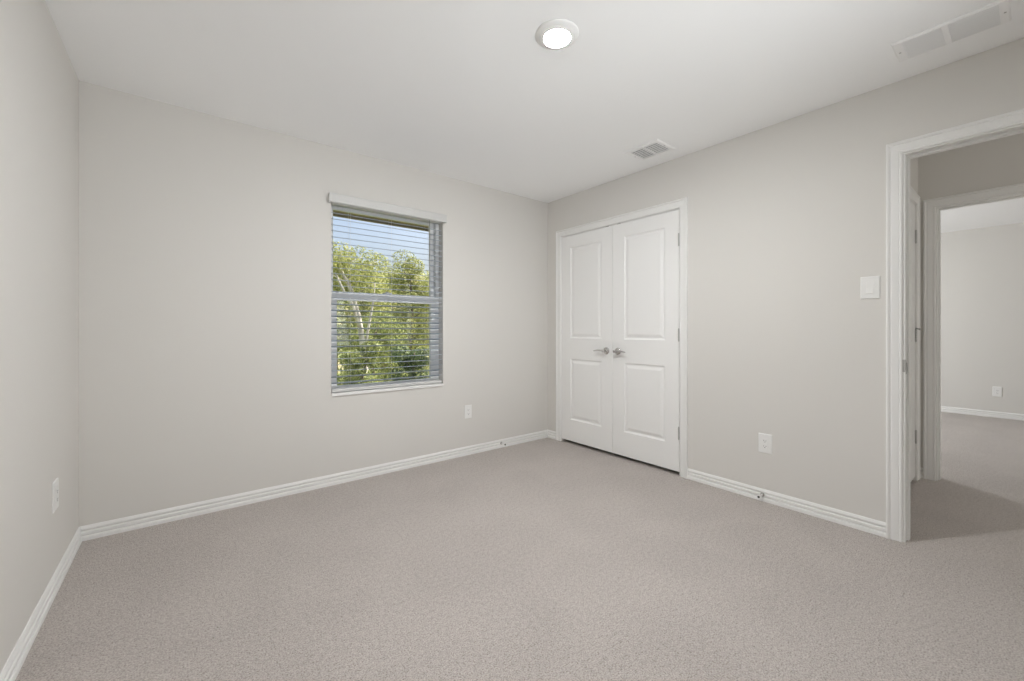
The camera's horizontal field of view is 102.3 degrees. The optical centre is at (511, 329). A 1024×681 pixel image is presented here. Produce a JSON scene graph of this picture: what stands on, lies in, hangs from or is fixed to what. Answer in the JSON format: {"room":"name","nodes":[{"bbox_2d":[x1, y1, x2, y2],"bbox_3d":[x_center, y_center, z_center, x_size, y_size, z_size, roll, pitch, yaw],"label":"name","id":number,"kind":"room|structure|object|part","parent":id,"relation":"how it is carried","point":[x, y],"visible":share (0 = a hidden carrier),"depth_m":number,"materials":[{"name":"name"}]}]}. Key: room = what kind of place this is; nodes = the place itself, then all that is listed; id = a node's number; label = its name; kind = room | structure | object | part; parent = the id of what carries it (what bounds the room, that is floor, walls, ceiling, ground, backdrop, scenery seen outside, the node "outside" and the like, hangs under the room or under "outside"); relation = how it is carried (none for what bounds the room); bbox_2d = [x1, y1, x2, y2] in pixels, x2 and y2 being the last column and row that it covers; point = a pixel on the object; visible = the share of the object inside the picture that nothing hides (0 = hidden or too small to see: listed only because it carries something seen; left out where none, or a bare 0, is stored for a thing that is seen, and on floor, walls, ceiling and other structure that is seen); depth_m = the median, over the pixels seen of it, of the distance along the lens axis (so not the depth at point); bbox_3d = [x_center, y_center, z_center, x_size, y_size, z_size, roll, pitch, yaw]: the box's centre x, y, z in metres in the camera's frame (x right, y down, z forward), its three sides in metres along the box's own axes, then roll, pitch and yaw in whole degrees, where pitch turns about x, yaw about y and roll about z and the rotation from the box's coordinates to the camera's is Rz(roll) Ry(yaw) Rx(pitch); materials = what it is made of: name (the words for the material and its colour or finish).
{"room":"empty bedroom","nodes":[
{"label":"empty bedroom","id":0,"kind":"room"},
{"bbox_2d":[0,0,78,672],"bbox_3d":[-1.136,-0.099,0.607,0.150,2.440,3.904,0,0,-38],"label":"wall","id":1,"kind":"structure","parent":0,"point":[39,82],"depth_m":1.56,"materials":[{"name":"paint"}]},
{"bbox_2d":[0,527,81,680],"bbox_3d":[-1.119,1.083,0.716,0.014,0.077,3.754,0,0,-38],"label":"baseboard","id":2,"kind":"structure","parent":1,"relation":"attached to","point":[15,661],"depth_m":1.55,"materials":[{"name":"white paint"}]},
{"bbox_2d":[52,478,58,513],"bbox_3d":[-1.966,0.714,1.778,0.009,0.128,0.086,0,0,-38],"label":"wall outlet","id":3,"kind":"object","parent":1,"relation":"attached to","point":[55,485],"visible":1,"depth_m":1.76,"materials":[{"name":"white plastic"}]},
{"bbox_2d":[56,486,57,503],"bbox_3d":[-1.964,0.714,1.779,0.004,0.067,0.033,0,0,-38],"label":"receptacle","id":4,"kind":"object","parent":3,"relation":"attached to","point":[56,486],"depth_m":1.78,"materials":[{"name":"grey plastic"}]},
{"bbox_2d":[79,80,547,526],"bbox_3d":[0.991,-0.099,4.887,8.807,2.440,0.150,0,0,-38],"label":"wall","id":5,"kind":"structure","parent":0,"point":[205,239],"depth_m":2.65,"materials":[{"name":"paint"}]},
{"bbox_2d":[80,430,547,540],"bbox_3d":[-0.955,1.083,3.236,3.406,0.077,0.014,0,0,-38],"label":"baseboard","id":6,"kind":"structure","parent":5,"relation":"attached to","point":[111,527],"depth_m":2.75,"materials":[{"name":"white paint"}]},
{"bbox_2d":[333,210,428,231],"bbox_3d":[2.649,-1.821,2.745,9.637,1.615,6.800,0,0,-38],"label":"roof eave","id":7,"kind":"object","parent":5,"relation":"attached to","point":[334,211],"depth_m":3.91,"materials":[{"name":"paint"}]},
{"bbox_2d":[331,205,442,396],"bbox_3d":[-0.999,-0.242,3.304,0.924,1.450,0.172,0,0,-38],"label":"window","id":8,"kind":"structure","parent":5,"relation":"in","point":[433,289],"depth_m":3.36,"materials":[{"name":"white plastic"}]},
{"bbox_3d":[-1.036,-0.581,3.351,0.872,0.717,0.030,0,0,-38],"label":"sash","id":9,"kind":"part","parent":8,"relation":"part of","materials":[{"name":"white plastic"}]},
{"bbox_3d":[-1.013,0.083,3.322,0.872,0.744,0.032,0,0,-38],"label":"sash","id":10,"kind":"part","parent":8,"relation":"part of","materials":[{"name":"white plastic"}]},
{"bbox_3d":[-0.967,0.472,3.277,0.905,0.022,0.091,0,0,-38],"label":"sill","id":11,"kind":"part","parent":8,"relation":"part of","materials":[{"name":"white paint"}]},
{"bbox_2d":[328,192,446,392],"bbox_3d":[-0.957,-0.259,3.255,0.942,1.432,0.109,0,0,-38],"label":"window blind","id":12,"kind":"object","parent":8,"relation":"attached to","point":[345,201],"visible":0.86,"depth_m":3.22,"materials":[{"name":"grey plastic"}]},
{"bbox_3d":[-0.969,0.445,3.280,0.891,0.024,0.052,0,0,-38],"label":"rail","id":13,"kind":"part","parent":12,"relation":"part of","materials":[{"name":"white plastic"}]},
{"bbox_3d":[-0.969,-0.936,3.280,0.891,0.048,0.056,0,0,-38],"label":"head rail","id":14,"kind":"part","parent":12,"relation":"part of","materials":[{"name":"white plastic"}]},
{"bbox_3d":[-0.969,-0.234,3.280,0.001,1.359,0.055,0,0,-38],"label":"ladder cord","id":15,"kind":"part","parent":12,"relation":"part of","materials":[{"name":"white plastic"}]},
{"bbox_3d":[-1.026,-0.246,3.338,0.924,1.441,0.085,0,0,-38],"label":"frame","id":16,"kind":"part","parent":8,"relation":"part of","materials":[{"name":"white plastic"}]},
{"bbox_2d":[464,405,471,418],"bbox_3d":[-0.391,0.735,3.687,0.074,0.118,0.009,0,0,-38],"label":"wall outlet","id":17,"kind":"object","parent":5,"relation":"attached to","point":[467,408],"visible":1,"depth_m":3.68,"materials":[{"name":"white plastic"}]},
{"bbox_2d":[15,412,1023,680],"bbox_3d":[2.778,1.246,2.639,8.807,0.250,5.914,0,0,-38],"label":"floor","id":18,"kind":"structure","parent":0,"point":[545,559],"depth_m":1.79,"materials":[{"name":"beige carpet"}]},
{"bbox_2d":[45,0,1023,232],"bbox_3d":[2.778,-1.419,2.639,8.807,0.200,5.914,0,0,-38],"label":"ceiling","id":19,"kind":"structure","parent":0,"point":[464,90],"depth_m":2.07,"materials":[{"name":"paint"}]},
{"bbox_2d":[535,19,578,49],"bbox_3d":[0.202,-1.308,1.845,0.193,0.022,0.193,0,0,-38],"label":"recessed light","id":20,"kind":"object","parent":19,"relation":"in","point":[554,34],"visible":1,"depth_m":1.82,"materials":[{"name":"white plastic"}]},
{"bbox_2d":[624,139,675,160],"bbox_3d":[1.011,-1.318,3.032,0.244,0.021,0.276,0,0,-38],"label":"ceiling vent","id":21,"kind":"object","parent":19,"relation":"in","point":[656,147],"visible":1,"depth_m":3.02,"materials":[{"name":"white metal"}]},
{"bbox_2d":[891,0,1011,61],"bbox_3d":[1.938,-1.318,1.829,0.198,0.021,0.352,0,0,-38],"label":"ceiling vent","id":22,"kind":"object","parent":19,"relation":"in","point":[997,13],"visible":1,"depth_m":1.81,"materials":[{"name":"white metal"}]},
{"bbox_2d":[548,38,1023,522],"bbox_3d":[2.172,-0.099,2.131,0.115,2.440,5.634,0,0,-38],"label":"wall","id":23,"kind":"structure","parent":0,"point":[786,219],"depth_m":2.54,"materials":[{"name":"paint"}]},
{"bbox_2d":[562,226,612,452],"bbox_3d":[0.684,0.084,3.886,0.097,2.015,0.625,0,0,-38],"label":"door","id":24,"kind":"structure","parent":23,"relation":"in","point":[587,257],"depth_m":3.87,"materials":[{"name":"white paint"}]},
{"bbox_3d":[0.825,0.191,3.681,0.062,0.064,0.064,0,0,-38],"label":"lever handle","id":25,"kind":"part","parent":24,"relation":"part of","materials":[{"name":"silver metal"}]},
{"bbox_2d":[556,197,687,478],"bbox_3d":[0.929,0.064,3.680,0.134,2.115,1.397,0,0,-38],"label":"door frame","id":26,"kind":"structure","parent":23,"relation":"attached to","point":[681,204],"depth_m":3.17,"materials":[{"name":"white paint"}]},
{"bbox_2d":[613,209,679,471],"bbox_3d":[1.078,0.084,3.391,0.097,2.015,0.635,0,0,-38],"label":"door","id":27,"kind":"structure","parent":23,"relation":"in","point":[646,331],"depth_m":3.38,"materials":[{"name":"white paint"}]},
{"bbox_3d":[0.902,0.191,3.583,0.062,0.064,0.064,0,0,-38],"label":"lever handle","id":28,"kind":"part","parent":27,"relation":"part of","materials":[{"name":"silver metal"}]},
{"bbox_2d":[548,430,885,537],"bbox_3d":[1.193,1.083,3.259,0.014,0.077,2.650,0,0,-38],"label":"baseboard","id":29,"kind":"structure","parent":23,"relation":"attached to","point":[862,523],"depth_m":2.56,"materials":[{"name":"white paint"}]},
{"bbox_2d":[758,433,771,453],"bbox_3d":[1.650,0.743,2.688,0.009,0.125,0.080,0,0,-38],"label":"wall outlet","id":30,"kind":"object","parent":23,"relation":"attached to","point":[764,440],"visible":1,"depth_m":2.69,"materials":[{"name":"white plastic"}]},
{"bbox_2d":[762,438,767,448],"bbox_3d":[1.649,0.743,2.687,0.004,0.067,0.033,0,0,-38],"label":"receptacle","id":31,"kind":"object","parent":30,"relation":"attached to","point":[764,440],"depth_m":2.68,"materials":[{"name":"grey plastic"}]},
{"bbox_2d":[860,276,879,298],"bbox_3d":[1.976,-0.231,2.275,0.013,0.124,0.084,0,0,-38],"label":"light switch","id":32,"kind":"object","parent":23,"relation":"attached to","point":[869,286],"visible":1,"depth_m":2.27,"materials":[{"name":"white plastic"}]},
{"bbox_2d":[886,108,1023,541],"bbox_3d":[2.369,0.064,1.883,0.152,2.115,0.968,0,0,-38],"label":"door frame","id":33,"kind":"structure","parent":23,"relation":"attached to","point":[899,154],"depth_m":2.19,"materials":[{"name":"white paint"}]},
{"bbox_3d":[2.079,0.198,2.183,0.038,0.077,0.014,0,0,-38],"label":"strike plate","id":34,"kind":"part","parent":33,"relation":"part of","materials":[{"name":"silver metal"}]},
{"bbox_2d":[910,158,917,193],"bbox_3d":[2.549,-0.099,2.778,1.281,2.440,0.115,0,0,-38],"label":"wall","id":35,"kind":"structure","parent":0,"point":[913,162],"depth_m":3.03,"materials":[{"name":"paint"}]},
{"bbox_2d":[910,185,919,480],"bbox_3d":[2.638,0.064,2.837,0.968,2.115,0.134,0,0,-38],"label":"door frame","id":36,"kind":"structure","parent":35,"relation":"attached to","point":[914,197],"depth_m":3.06,"materials":[{"name":"white paint"}]},
{"bbox_2d":[910,200,920,481],"bbox_3d":[2.671,0.085,2.805,0.832,2.012,0.069,0,0,-38],"label":"door","id":37,"kind":"structure","parent":35,"relation":"in","point":[913,233],"depth_m":2.99,"materials":[{"name":"white paint"}]},
{"bbox_2d":[918,133,1023,467],"bbox_3d":[3.265,-0.099,3.000,0.115,2.440,5.634,0,0,-38],"label":"wall","id":38,"kind":"structure","parent":0,"point":[999,162],"depth_m":2.96,"materials":[{"name":"paint"}]},
{"bbox_2d":[920,467,922,477],"bbox_3d":[4.024,1.083,1.941,0.014,0.077,3.031,0,0,-38],"label":"baseboard","id":39,"kind":"structure","parent":38,"relation":"attached to","point":[921,469],"depth_m":3.11,"materials":[{"name":"white paint"}]},
{"bbox_2d":[923,183,1023,480],"bbox_3d":[3.455,0.075,2.761,0.152,2.092,0.982,0,0,-38],"label":"door frame","id":40,"kind":"structure","parent":38,"relation":"attached to","point":[932,208],"depth_m":3.07,"materials":[{"name":"white paint"}]},
{"bbox_2d":[941,223,1023,413],"bbox_3d":[6.190,-0.099,5.326,0.120,2.440,5.634,0,0,-38],"label":"wall","id":41,"kind":"structure","parent":0,"point":[982,269],"depth_m":5.34,"materials":[{"name":"paint"}]},
{"bbox_2d":[941,406,1023,420],"bbox_3d":[6.138,1.083,5.284,0.014,0.077,5.634,0,0,-38],"label":"baseboard","id":42,"kind":"structure","parent":41,"relation":"attached to","point":[1005,415],"depth_m":5.33,"materials":[{"name":"white paint"}]},
{"bbox_2d":[993,386,1001,396],"bbox_3d":[6.174,0.791,5.243,0.009,0.125,0.080,0,0,-38],"label":"wall outlet","id":43,"kind":"object","parent":41,"relation":"attached to","point":[997,391],"visible":1,"depth_m":5.24,"materials":[{"name":"white plastic"}]},
{"label":"outside","id":44,"kind":"structure","parent":0,"visible":0},
{"bbox_2d":[338,367,428,381],"bbox_3d":[-2.395,4.121,27.117,150.000,0.001,38.566,0,0,-38],"label":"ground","id":45,"kind":"structure","parent":44,"point":[425,367],"depth_m":39.04,"materials":[{"name":"green plant"}]},
{"bbox_2d":[333,256,379,372],"bbox_3d":[-14.182,-0.923,33.500,6.933,10.202,3.593,0,0,-38],"label":"tree","id":46,"kind":"object","parent":45,"relation":"on","point":[346,306],"visible":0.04,"depth_m":33.63,"materials":[{"name":"green plant"}]},
{"bbox_2d":[333,239,388,371],"bbox_3d":[-4.372,0.878,10.610,2.418,6.597,1.184,0,0,-38],"label":"tree","id":47,"kind":"object","parent":45,"relation":"on","point":[339,264],"visible":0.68,"depth_m":10.77,"materials":[{"name":"green plant"}]},
{"bbox_2d":[337,341,384,384],"bbox_3d":[-2.910,2.193,8.234,1.925,3.984,0.948,0,0,-38],"label":"shrub","id":48,"kind":"object","parent":45,"relation":"on","point":[354,364],"visible":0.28,"depth_m":8.19,"materials":[{"name":"green plant"}]},
{"bbox_2d":[333,251,403,360],"bbox_3d":[-8.606,-0.253,24.347,5.171,8.867,3.122,0,0,-38],"label":"round tree","id":49,"kind":"object","parent":45,"relation":"on","point":[335,288],"visible":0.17,"depth_m":23.91,"materials":[{"name":"green plant"}]},
{"bbox_2d":[337,310,409,384],"bbox_3d":[-4.884,1.755,14.186,3.009,4.856,2.044,0,0,-13],"label":"leafy tree","id":50,"kind":"object","parent":45,"relation":"on","point":[381,359],"visible":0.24,"depth_m":14.20,"materials":[{"name":"green plant"}]},
{"bbox_2d":[357,313,425,378],"bbox_3d":[-6.586,1.597,22.368,4.029,5.160,2.131,0,0,-38],"label":"leafy tree","id":51,"kind":"object","parent":45,"relation":"on","point":[381,370],"visible":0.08,"depth_m":22.02,"materials":[{"name":"green plant"}]},
{"bbox_2d":[368,267,417,320],"bbox_3d":[-11.340,-0.916,39.523,7.091,10.189,3.570,0,0,-38],"label":"tree","id":52,"kind":"object","parent":45,"relation":"on","point":[388,274],"visible":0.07,"depth_m":39.15,"materials":[{"name":"green plant"}]},
{"bbox_2d":[378,250,428,375],"bbox_3d":[-4.546,0.229,19.376,3.428,7.914,2.079,0,0,-38],"label":"tree","id":53,"kind":"object","parent":45,"relation":"on","point":[411,267],"visible":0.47,"depth_m":19.00,"materials":[{"name":"green plant"}]},
{"bbox_2d":[389,346,428,380],"bbox_3d":[-2.241,2.267,9.956,1.739,3.815,1.159,0,0,-38],"label":"shrub","id":54,"kind":"object","parent":45,"relation":"on","point":[413,362],"visible":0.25,"depth_m":9.86,"materials":[{"name":"green plant"}]},
{"bbox_2d":[399,279,428,356],"bbox_3d":[-5.829,0.060,29.743,6.506,8.248,3.495,0,0,-38],"label":"round tree","id":55,"kind":"object","parent":45,"relation":"on","point":[423,279],"visible":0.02,"depth_m":29.07,"materials":[{"name":"green plant"}]},
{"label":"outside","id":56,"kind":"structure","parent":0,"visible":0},
{"bbox_2d":[337,272,428,371],"bbox_3d":[-28.708,-4.063,60.215,150.000,17.357,50.000,0,0,-38],"label":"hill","id":57,"kind":"structure","parent":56,"point":[339,367],"depth_m":57.58,"materials":[{"name":"green plant"}]}
]}

